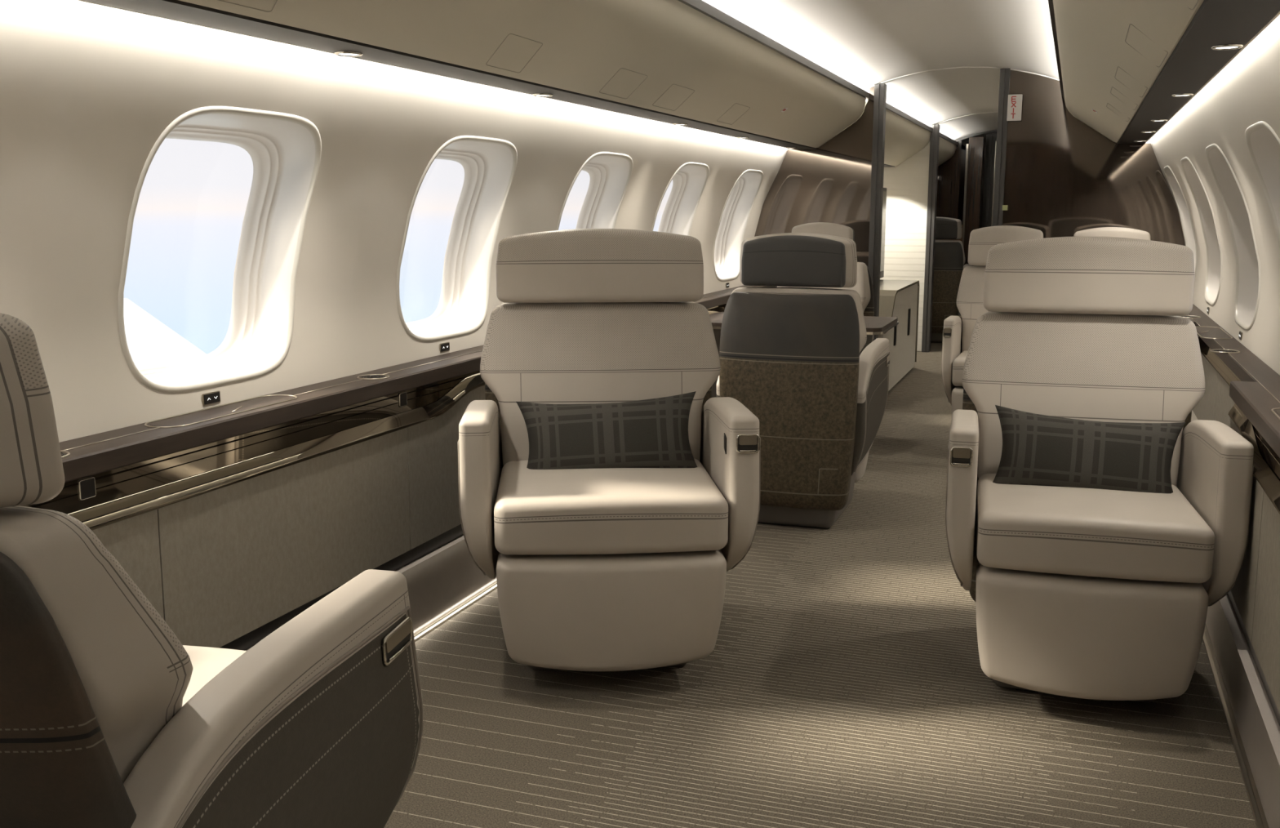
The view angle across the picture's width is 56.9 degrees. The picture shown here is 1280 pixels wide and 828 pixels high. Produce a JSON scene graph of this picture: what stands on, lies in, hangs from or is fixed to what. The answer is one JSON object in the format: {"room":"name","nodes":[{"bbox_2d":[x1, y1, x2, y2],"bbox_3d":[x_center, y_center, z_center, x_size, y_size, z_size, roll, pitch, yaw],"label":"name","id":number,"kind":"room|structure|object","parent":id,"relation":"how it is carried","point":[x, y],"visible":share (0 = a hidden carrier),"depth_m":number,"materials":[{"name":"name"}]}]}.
{"room":"aircraft cabin","nodes":[
{"label":"aircraft cabin","id":0,"kind":"room"},
{"bbox_2d":[0,0,791,442],"bbox_3d":[0.676,-0.835,6.681,0.547,1.900,15.500,4,10,20],"label":"wall","id":1,"kind":"structure","parent":0,"point":[88,91],"depth_m":2.74,"materials":[{"name":"white plastic"}]},
{"bbox_2d":[92,509,164,619],"bbox_3d":[-1.202,0.461,2.051,0.022,0.370,1.021,4,10,20],"label":"wall panel","id":2,"kind":"object","parent":1,"relation":"attached to","point":[134,541],"visible":0.2,"depth_m":2.45,"materials":[{"name":"grey fabric"}]},
{"bbox_2d":[202,391,220,405],"bbox_3d":[-1.027,-0.038,2.837,0.006,0.028,0.060,4,10,20],"label":"switch","id":3,"kind":"object","parent":1,"relation":"attached to","point":[211,397],"visible":1,"depth_m":2.83,"materials":[{"name":"black plastic"}]},
{"bbox_2d":[118,106,321,392],"bbox_3d":[-1.028,-0.390,2.830,0.329,0.648,0.627,4,10,20],"label":"window","id":4,"kind":"structure","parent":1,"relation":"in","point":[284,149],"depth_m":3.05,"materials":[{"name":"white plastic"}]},
{"bbox_2d":[156,427,410,647],"bbox_3d":[-0.854,0.298,2.990,0.022,0.370,1.001,4,10,20],"label":"wall panel","id":5,"kind":"object","parent":1,"relation":"attached to","point":[236,558],"visible":0.93,"depth_m":2.89,"materials":[{"name":"grey fabric"}]},
{"bbox_2d":[219,524,463,650],"bbox_3d":[-0.058,0.117,5.227,0.028,0.048,12.000,4,10,20],"label":"trim","id":6,"kind":"structure","parent":1,"relation":"attached to","point":[248,640],"depth_m":3.13,"materials":[{"name":"black plastic"}]},
{"bbox_2d":[333,51,363,57],"bbox_3d":[-0.692,-0.856,2.808,0.067,0.008,0.067,4,10,20],"label":"light","id":7,"kind":"object","parent":1,"relation":"attached to","point":[348,54],"visible":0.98,"depth_m":2.80,"materials":[{"name":"metal"}]},
{"bbox_2d":[244,534,497,650],"bbox_3d":[-0.040,0.259,5.245,0.045,0.235,12.000,4,10,20],"label":"baseboard","id":8,"kind":"structure","parent":1,"relation":"attached to","point":[442,583],"depth_m":3.69,"materials":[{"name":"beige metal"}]},
{"bbox_2d":[19,284,769,530],"bbox_3d":[-0.676,-0.070,3.582,0.146,0.156,8.590,4,10,20],"label":"ledge","id":9,"kind":"object","parent":1,"relation":"attached to","point":[137,469],"visible":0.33,"depth_m":2.78,"materials":[{"name":"brown wood"}]},
{"bbox_2d":[78,476,96,500],"bbox_3d":[-1.086,0.147,2.323,0.004,0.042,0.042,4,10,20],"label":"socket","id":10,"kind":"object","parent":9,"relation":"attached to","point":[86,486],"visible":1,"depth_m":2.32,"materials":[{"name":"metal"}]},
{"bbox_2d":[360,374,386,377],"bbox_3d":[-0.753,-0.104,3.339,0.070,0.003,0.070,9,13,42],"label":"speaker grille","id":11,"kind":"object","parent":9,"relation":"attached to","point":[362,375],"depth_m":3.35,"materials":[{"name":"silver metal"}]},
{"bbox_2d":[398,391,407,407],"bbox_3d":[-0.684,-0.042,3.411,0.004,0.042,0.042,4,10,20],"label":"socket","id":12,"kind":"object","parent":9,"relation":"attached to","point":[402,396],"visible":1,"depth_m":3.41,"materials":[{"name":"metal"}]},
{"bbox_2d":[75,0,791,149],"bbox_3d":[0.067,-1.243,4.977,0.008,0.018,12.060,4,10,20],"label":"trim","id":13,"kind":"structure","parent":1,"relation":"attached to","point":[76,0],"depth_m":2.79,"materials":[{"name":"white plastic"}]},
{"bbox_2d":[440,342,449,351],"bbox_3d":[-0.640,-0.220,3.883,0.006,0.028,0.060,4,10,20],"label":"switch","id":14,"kind":"object","parent":1,"relation":"attached to","point":[444,347],"visible":1,"depth_m":3.88,"materials":[{"name":"black plastic"}]},
{"bbox_2d":[407,385,485,549],"bbox_3d":[-0.567,0.136,3.761,0.022,0.425,0.666,4,10,20],"label":"wall panel","id":15,"kind":"object","parent":1,"relation":"attached to","point":[433,444],"visible":0.5,"depth_m":3.59,"materials":[{"name":"grey fabric"}]},
{"bbox_2d":[395,135,517,342],"bbox_3d":[-0.640,-0.571,3.876,0.329,0.648,0.627,4,10,20],"label":"window","id":16,"kind":"structure","parent":1,"relation":"in","point":[489,165],"depth_m":4.12,"materials":[{"name":"white plastic"}]},
{"bbox_2d":[80,0,894,167],"bbox_3d":[0.137,-1.262,4.948,0.144,0.066,12.060,4,10,20],"label":"trim","id":17,"kind":"structure","parent":1,"relation":"attached to","point":[176,10],"depth_m":2.85,"materials":[{"name":"plastic"}]},
{"bbox_2d":[178,0,866,147],"bbox_3d":[-0.250,-1.083,3.248,0.312,0.287,8.590,4,10,20],"label":"bin","id":18,"kind":"object","parent":1,"relation":"attached to","point":[666,56],"visible":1,"depth_m":3.61,"materials":[{"name":"beige plastic"}]},
{"bbox_2d":[532,93,552,97],"bbox_3d":[-0.315,-1.033,3.826,0.067,0.008,0.067,4,10,20],"label":"light","id":19,"kind":"object","parent":1,"relation":"attached to","point":[533,95],"visible":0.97,"depth_m":3.81,"materials":[{"name":"metal"}]},
{"bbox_2d":[555,151,633,230],"bbox_3d":[-0.254,-0.753,4.922,0.329,0.648,0.627,4,10,20],"label":"window","id":20,"kind":"structure","parent":1,"relation":"in","point":[610,174],"depth_m":5.13,"materials":[{"name":"white plastic"}]},
{"bbox_2d":[672,123,687,125],"bbox_3d":[0.174,-1.263,5.150,0.067,0.008,0.067,4,10,20],"label":"light","id":21,"kind":"object","parent":1,"relation":"attached to","point":[675,124],"visible":0.97,"depth_m":5.13,"materials":[{"name":"metal"}]},
{"bbox_2d":[651,162,709,235],"bbox_3d":[0.134,-0.935,5.968,0.329,0.648,0.627,4,10,20],"label":"window","id":22,"kind":"structure","parent":1,"relation":"in","point":[690,180],"depth_m":6.20,"materials":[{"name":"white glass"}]},
{"bbox_2d":[712,168,763,281],"bbox_3d":[0.520,-1.116,7.014,0.329,0.648,0.627,4,10,20],"label":"window","id":23,"kind":"structure","parent":1,"relation":"in","point":[735,215],"depth_m":7.28,"materials":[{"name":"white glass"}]},
{"bbox_2d":[817,99,930,166],"bbox_3d":[1.828,-2.058,8.862,0.312,0.287,3.400,4,10,20],"label":"bin","id":24,"kind":"object","parent":1,"relation":"attached to","point":[904,139],"visible":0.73,"depth_m":9.30,"materials":[{"name":"beige plastic"}]},
{"bbox_2d":[937,137,956,166],"bbox_3d":[2.809,-2.518,11.514,0.312,0.287,2.250,4,10,20],"label":"bin","id":25,"kind":"object","parent":1,"relation":"attached to","point":[947,149],"visible":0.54,"depth_m":11.89,"materials":[{"name":"beige plastic"}]},
{"bbox_2d":[929,111,998,126],"bbox_3d":[3.089,-2.511,10.164,1.400,0.170,0.040,4,10,20],"label":"trim","id":26,"kind":"structure","parent":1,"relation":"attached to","point":[988,112],"depth_m":10.23,"materials":[{"name":"white plastic"}]},
{"bbox_2d":[383,342,1257,827],"bbox_3d":[1.609,0.159,6.508,2.300,0.001,15.500,4,10,20],"label":"floor","id":27,"kind":"structure","parent":0,"point":[843,683],"depth_m":2.95,"materials":[{"name":"brown carpet"}]},
{"bbox_2d":[0,312,422,827],"bbox_3d":[-0.785,0.407,1.589,0.748,1.193,0.852,2,10,14],"label":"seat","id":28,"kind":"object","parent":27,"relation":"on","point":[108,720],"visible":1,"depth_m":1.27,"materials":[{"name":"leather"}]},
{"bbox_2d":[182,644,246,706],"bbox_3d":[-0.757,0.512,1.735,0.568,0.149,0.592,2,10,14],"label":"seat cushion","id":29,"kind":"object","parent":28,"relation":"on","point":[207,662],"depth_m":1.92,"materials":[{"name":"leather"}]},
{"bbox_2d":[457,228,760,671],"bbox_3d":[-0.101,0.085,3.390,0.783,1.211,0.877,-1,10,-4],"label":"seat","id":30,"kind":"object","parent":27,"relation":"on","point":[603,569],"visible":0.98,"depth_m":3.12,"materials":[{"name":"leather"}]},
{"bbox_2d":[515,391,697,469],"bbox_3d":[-0.090,0.071,3.416,0.538,0.262,0.160,0,10,-1],"label":"throw pillow","id":31,"kind":"object","parent":30,"relation":"on","point":[652,433],"visible":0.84,"depth_m":3.36,"materials":[{"name":"fabric"}]},
{"bbox_2d":[493,458,728,554],"bbox_3d":[-0.090,0.238,3.273,0.600,0.152,0.592,-1,10,-4],"label":"seat cushion","id":32,"kind":"object","parent":30,"relation":"on","point":[603,510],"depth_m":3.00,"materials":[{"name":"leather"}]},
{"bbox_2d":[724,432,726,453],"bbox_3d":[0.226,0.078,3.134,0.002,0.051,0.032,-1,10,-4],"label":"switch","id":33,"kind":"object","parent":30,"relation":"attached to","point":[725,437],"depth_m":3.13,"materials":[{"name":"silver metal"}]},
{"bbox_2d":[716,232,889,528],"bbox_3d":[0.694,-0.167,4.946,0.614,1.175,0.786,4,10,20],"label":"seat","id":34,"kind":"object","parent":27,"relation":"on","point":[790,356],"visible":0.9,"depth_m":4.60,"materials":[{"name":"leather"}]},
{"bbox_2d":[709,311,898,397],"bbox_3d":[0.756,-0.104,5.881,0.950,0.733,0.610,4,10,20],"label":"folding table","id":35,"kind":"object","parent":27,"relation":"on","point":[874,325],"visible":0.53,"depth_m":5.76,"materials":[{"name":"brown wood"}]},
{"bbox_2d":[784,222,874,355],"bbox_3d":[0.906,-0.462,6.588,0.602,1.193,0.786,7,12,35],"label":"seat","id":36,"kind":"object","parent":27,"relation":"on","point":[864,286],"visible":0.13,"depth_m":6.60,"materials":[{"name":"leather"}]},
{"bbox_2d":[878,279,919,391],"bbox_3d":[1.661,-0.604,8.777,0.576,0.688,1.780,4,10,20],"label":"credenza","id":37,"kind":"object","parent":27,"relation":"on","point":[900,299],"visible":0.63,"depth_m":8.71,"materials":[{"name":"grey paint"}]},
{"bbox_2d":[880,124,939,351],"bbox_3d":[2.255,-1.567,10.621,0.761,1.993,0.129,4,10,20],"label":"wall panel","id":38,"kind":"object","parent":27,"relation":"on","point":[911,186],"visible":0.64,"depth_m":10.51,"materials":[{"name":"white"}]},
{"bbox_2d":[880,187,886,278],"bbox_3d":[1.787,-1.390,9.144,0.054,0.720,1.150,4,10,20],"label":"light","id":39,"kind":"object","parent":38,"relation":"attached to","point":[884,198],"visible":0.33,"depth_m":9.56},
{"bbox_2d":[936,140,961,218],"bbox_3d":[3.056,-1.951,12.812,0.743,1.997,0.040,4,10,20],"label":"wall","id":40,"kind":"structure","parent":27,"relation":"on","point":[948,173],"depth_m":12.62,"materials":[{"name":"brown wood"}]},
{"bbox_2d":[935,137,985,266],"bbox_3d":[3.298,-1.899,12.513,0.570,1.990,0.365,4,10,20],"label":"door","id":41,"kind":"structure","parent":40,"relation":"in","point":[975,159],"depth_m":12.26,"materials":[{"name":"brown wood"}]},
{"bbox_2d":[955,129,996,142],"bbox_3d":[3.883,-2.876,12.313,1.400,0.186,0.040,4,10,20],"label":"trim","id":42,"kind":"structure","parent":40,"relation":"attached to","point":[993,131],"depth_m":12.41,"materials":[{"name":"grey plastic"}]},
{"bbox_2d":[930,216,971,342],"bbox_3d":[2.876,-1.325,11.562,0.671,1.193,0.828,4,10,20],"label":"seat","id":43,"kind":"object","parent":27,"relation":"on","point":[949,260],"visible":0.3,"depth_m":11.15,"materials":[{"name":"leather"}]},
{"bbox_2d":[754,68,1184,340],"bbox_3d":[1.906,-0.999,7.132,2.526,2.069,0.094,4,10,20],"label":"wall","id":44,"kind":"structure","parent":27,"relation":"on","point":[1056,175],"depth_m":6.90,"materials":[{"name":"brown wood"}]},
{"bbox_2d":[677,0,966,150],"bbox_3d":[1.065,-1.781,6.319,0.026,0.037,15.400,4,10,20],"label":"trim","id":45,"kind":"structure","parent":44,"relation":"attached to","point":[700,6],"depth_m":5.08,"materials":[{"name":"white plastic"}]},
{"bbox_2d":[862,66,1059,90],"bbox_3d":[1.904,-1.955,6.961,1.400,0.170,0.040,4,10,20],"label":"trim","id":46,"kind":"structure","parent":44,"relation":"attached to","point":[955,68],"depth_m":6.96,"materials":[{"name":"white plastic"}]},
{"bbox_2d":[1002,204,1007,210],"bbox_3d":[2.142,-1.210,6.940,0.030,0.030,0.006,4,10,20],"label":"luminous patch","id":47,"kind":"object","parent":44,"relation":"attached to","point":[1004,206],"visible":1,"depth_m":6.94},
{"bbox_2d":[1006,93,1022,120],"bbox_3d":[2.166,-1.770,6.834,0.080,0.148,0.004,4,10,20],"label":"placard","id":48,"kind":"object","parent":44,"relation":"attached to","point":[1014,103],"visible":1,"depth_m":6.83,"materials":[{"name":"white plastic"}]},
{"bbox_2d":[1048,0,1064,99],"bbox_3d":[2.119,-1.715,5.940,0.026,0.037,15.400,4,10,20],"label":"trim","id":49,"kind":"structure","parent":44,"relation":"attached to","point":[1050,2],"depth_m":4.71,"materials":[{"name":"plastic"}]},
{"bbox_2d":[981,133,996,227],"bbox_3d":[3.892,-1.930,12.576,0.500,2.040,0.130,4,10,20],"label":"door frame","id":50,"kind":"structure","parent":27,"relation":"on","point":[991,140],"depth_m":12.51,"materials":[{"name":"wood"}]},
{"bbox_2d":[941,225,1043,414],"bbox_3d":[1.873,-0.383,6.170,0.518,1.181,0.745,4,10,20],"label":"seat","id":51,"kind":"object","parent":27,"relation":"on","point":[957,331],"visible":0.34,"depth_m":6.26,"materials":[{"name":"leather"}]},
{"bbox_2d":[951,350,968,386],"bbox_3d":[1.832,-0.238,6.081,0.397,0.148,0.502,4,10,20],"label":"seat cushion","id":52,"kind":"object","parent":51,"relation":"on","point":[958,358],"depth_m":5.93,"materials":[{"name":"leather"}]},
{"bbox_2d":[945,235,1253,702],"bbox_3d":[1.194,0.129,3.189,0.699,1.193,0.828,3,10,15],"label":"seat","id":53,"kind":"object","parent":27,"relation":"on","point":[1095,593],"visible":0.98,"depth_m":2.96,"materials":[{"name":"leather"}]},
{"bbox_2d":[992,404,1186,493],"bbox_3d":[1.208,0.119,3.210,0.505,0.259,0.158,2,10,14],"label":"throw pillow","id":54,"kind":"object","parent":53,"relation":"on","point":[1039,450],"visible":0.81,"depth_m":3.15,"materials":[{"name":"fabric"}]},
{"bbox_2d":[976,473,1214,582],"bbox_3d":[1.158,0.278,3.084,0.536,0.149,0.558,3,10,15],"label":"seat cushion","id":55,"kind":"object","parent":53,"relation":"on","point":[1032,532],"depth_m":2.86,"materials":[{"name":"leather"}]},
{"bbox_2d":[1073,226,1150,239],"bbox_3d":[2.379,-0.357,6.042,0.518,1.175,0.745,4,10,20],"label":"seat","id":56,"kind":"object","parent":27,"relation":"on","point":[1117,232],"visible":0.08,"depth_m":6.09,"materials":[{"name":"leather"}]},
{"bbox_2d":[702,0,1059,149],"bbox_3d":[1.609,-1.807,6.167,1.480,0.190,15.500,4,10,20],"label":"ceiling","id":57,"kind":"structure","parent":0,"point":[865,43],"depth_m":5.67,"materials":[{"name":"white plastic"}]},
{"bbox_2d":[938,138,986,225],"bbox_3d":[4.274,-2.126,13.530,2.800,2.200,0.060,4,10,20],"label":"wall","id":58,"kind":"structure","parent":0,"point":[963,152],"depth_m":13.61,"materials":[{"name":"brown wood"}]},
{"bbox_2d":[1146,14,1279,421],"bbox_3d":[2.543,-0.719,6.010,0.547,1.900,15.500,4,10,20],"label":"wall","id":59,"kind":"structure","parent":0,"point":[1245,93],"depth_m":3.78,"materials":[{"name":"white plastic"}]},
{"bbox_2d":[1065,105,1117,143],"bbox_3d":[3.179,-1.974,8.377,0.312,0.287,3.400,4,10,20],"label":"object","id":60,"kind":"object","parent":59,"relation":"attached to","point":[1065,105],"visible":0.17,"depth_m":6.81,"materials":[{"name":"beige plastic"}]},
{"bbox_2d":[1053,0,1204,142],"bbox_3d":[1.101,-0.999,2.763,0.312,0.287,8.590,4,10,20],"label":"bin","id":61,"kind":"object","parent":59,"relation":"attached to","point":[1112,53],"visible":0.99,"depth_m":3.40,"materials":[{"name":"beige plastic"}]},
{"bbox_2d":[1133,140,1146,142],"bbox_3d":[2.725,-1.488,6.447,0.067,0.008,0.067,4,10,20],"label":"light","id":62,"kind":"object","parent":59,"relation":"attached to","point":[1134,140],"visible":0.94,"depth_m":6.43,"materials":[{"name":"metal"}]},
{"bbox_2d":[1141,131,1155,133],"bbox_3d":[2.438,-1.353,5.669,0.067,0.008,0.067,4,10,20],"label":"light","id":63,"kind":"object","parent":59,"relation":"attached to","point":[1141,131],"visible":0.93,"depth_m":5.66,"materials":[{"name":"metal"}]},
{"bbox_2d":[1150,119,1167,121],"bbox_3d":[2.164,-1.224,4.928,0.067,0.008,0.067,4,10,20],"label":"light","id":64,"kind":"object","parent":59,"relation":"attached to","point":[1155,120],"visible":0.96,"depth_m":4.91,"materials":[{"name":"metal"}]},
{"bbox_2d":[1164,165,1197,275],"bbox_3d":[2.958,-0.993,6.306,0.329,0.648,0.627,4,10,20],"label":"window","id":65,"kind":"structure","parent":59,"relation":"in","point":[1184,213],"depth_m":6.57,"materials":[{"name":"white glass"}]},
{"bbox_2d":[1171,93,1193,97],"bbox_3d":[1.756,-1.033,3.827,0.067,0.008,0.067,4,10,20],"label":"light","id":66,"kind":"object","parent":59,"relation":"attached to","point":[1174,95],"visible":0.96,"depth_m":3.81,"materials":[{"name":"metal"}]},
{"bbox_2d":[1117,0,1279,143],"bbox_3d":[1.903,-1.152,4.314,0.144,0.066,12.060,4,10,20],"label":"overhead panel","id":67,"kind":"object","parent":59,"relation":"attached to","point":[1193,62],"depth_m":2.83,"materials":[{"name":"plastic"}]},
{"bbox_2d":[1180,156,1222,306],"bbox_3d":[2.571,-0.812,5.260,0.329,0.648,0.627,4,10,20],"label":"window","id":68,"kind":"structure","parent":59,"relation":"in","point":[1213,248],"depth_m":5.53,"materials":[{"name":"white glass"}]},
{"bbox_2d":[1192,352,1217,420],"bbox_3d":[2.202,-0.012,4.612,0.022,0.425,0.846,4,10,20],"label":"wall panel","id":69,"kind":"object","parent":59,"relation":"attached to","point":[1205,408],"visible":0.16,"depth_m":4.44,"materials":[{"name":"beige plastic"}]},
{"bbox_2d":[1145,10,1279,142],"bbox_3d":[1.973,-1.124,4.293,0.008,0.018,12.060,4,10,20],"label":"light strip","id":70,"kind":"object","parent":59,"relation":"attached to","point":[1277,14],"depth_m":2.99,"materials":[{"name":"white plastic"}]},
{"bbox_2d":[1213,373,1235,426],"bbox_3d":[1.885,0.137,3.756,0.022,0.425,0.996,4,10,20],"label":"wall panel","id":71,"kind":"object","parent":59,"relation":"attached to","point":[1224,402],"visible":0.06,"depth_m":4.01,"materials":[{"name":"beige plastic"}]},
{"bbox_2d":[1210,44,1243,49],"bbox_3d":[1.335,-0.835,2.688,0.067,0.008,0.067,4,10,20],"label":"light","id":72,"kind":"object","parent":59,"relation":"attached to","point":[1226,46],"visible":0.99,"depth_m":2.68,"materials":[{"name":"metal"}]},
{"bbox_2d":[1181,303,1279,514],"bbox_3d":[1.528,0.068,2.790,0.146,0.156,8.590,4,10,20],"label":"ledge","id":73,"kind":"object","parent":59,"relation":"attached to","point":[1254,385],"visible":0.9,"depth_m":3.12,"materials":[{"name":"brown wood"}]},
{"bbox_2d":[1213,349,1236,351],"bbox_3d":[1.950,-0.209,3.942,0.070,0.003,0.070,2,10,12],"label":"speaker grille","id":74,"kind":"object","parent":73,"relation":"attached to","point":[1214,350],"depth_m":3.95,"materials":[{"name":"silver metal"}]},
{"bbox_2d":[1204,143,1261,330],"bbox_3d":[2.184,-0.630,4.214,0.329,0.648,0.627,4,10,20],"label":"window","id":75,"kind":"structure","parent":59,"relation":"in","point":[1248,279],"depth_m":4.48,"materials":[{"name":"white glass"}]},
{"bbox_2d":[1238,330,1242,340],"bbox_3d":[2.150,-0.280,4.233,0.006,0.028,0.060,4,10,20],"label":"switch","id":76,"kind":"object","parent":59,"relation":"attached to","point":[1240,336],"visible":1,"depth_m":4.22,"materials":[{"name":"black plastic"}]},
{"bbox_2d":[1202,593,1279,827],"bbox_3d":[2.060,0.390,4.491,0.045,0.235,12.000,4,10,20],"label":"baseboard","id":77,"kind":"structure","parent":59,"relation":"attached to","point":[1253,725],"depth_m":2.77,"materials":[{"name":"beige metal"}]},
{"bbox_2d":[1229,417,1263,641],"bbox_3d":[1.535,0.267,3.006,0.022,0.425,0.666,4,10,20],"label":"wall panel","id":78,"kind":"object","parent":59,"relation":"attached to","point":[1243,592],"visible":0.29,"depth_m":2.80,"materials":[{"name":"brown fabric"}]},
{"bbox_2d":[1227,590,1279,725],"bbox_3d":[2.077,0.251,4.460,0.028,0.048,12.000,4,10,20],"label":"trim","id":79,"kind":"structure","parent":59,"relation":"attached to","point":[1246,637],"depth_m":2.71,"materials":[{"name":"brown plastic"}]},
{"bbox_2d":[1244,120,1279,253],"bbox_3d":[1.797,-0.449,3.168,0.329,0.648,0.627,4,10,20],"label":"window","id":80,"kind":"structure","parent":59,"relation":"in","point":[1263,144],"depth_m":3.41,"materials":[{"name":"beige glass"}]},
{"bbox_2d":[1251,490,1279,713],"bbox_3d":[1.249,0.429,2.235,0.022,0.370,1.001,4,10,20],"label":"wall panel","id":81,"kind":"object","parent":59,"relation":"attached to","point":[1265,642],"visible":0.82,"depth_m":2.54,"materials":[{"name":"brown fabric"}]},
{"label":"outside","id":82,"kind":"structure","parent":0,"visible":0},
{"bbox_2d":[124,297,206,368],"bbox_3d":[-7.273,-0.298,12.924,5.099,0.374,23.533,-5,11,-28],"label":"aircraft wing","id":83,"kind":"object","parent":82,"point":[150,342],"visible":0.12,"depth_m":16.15,"materials":[{"name":"white paint"}]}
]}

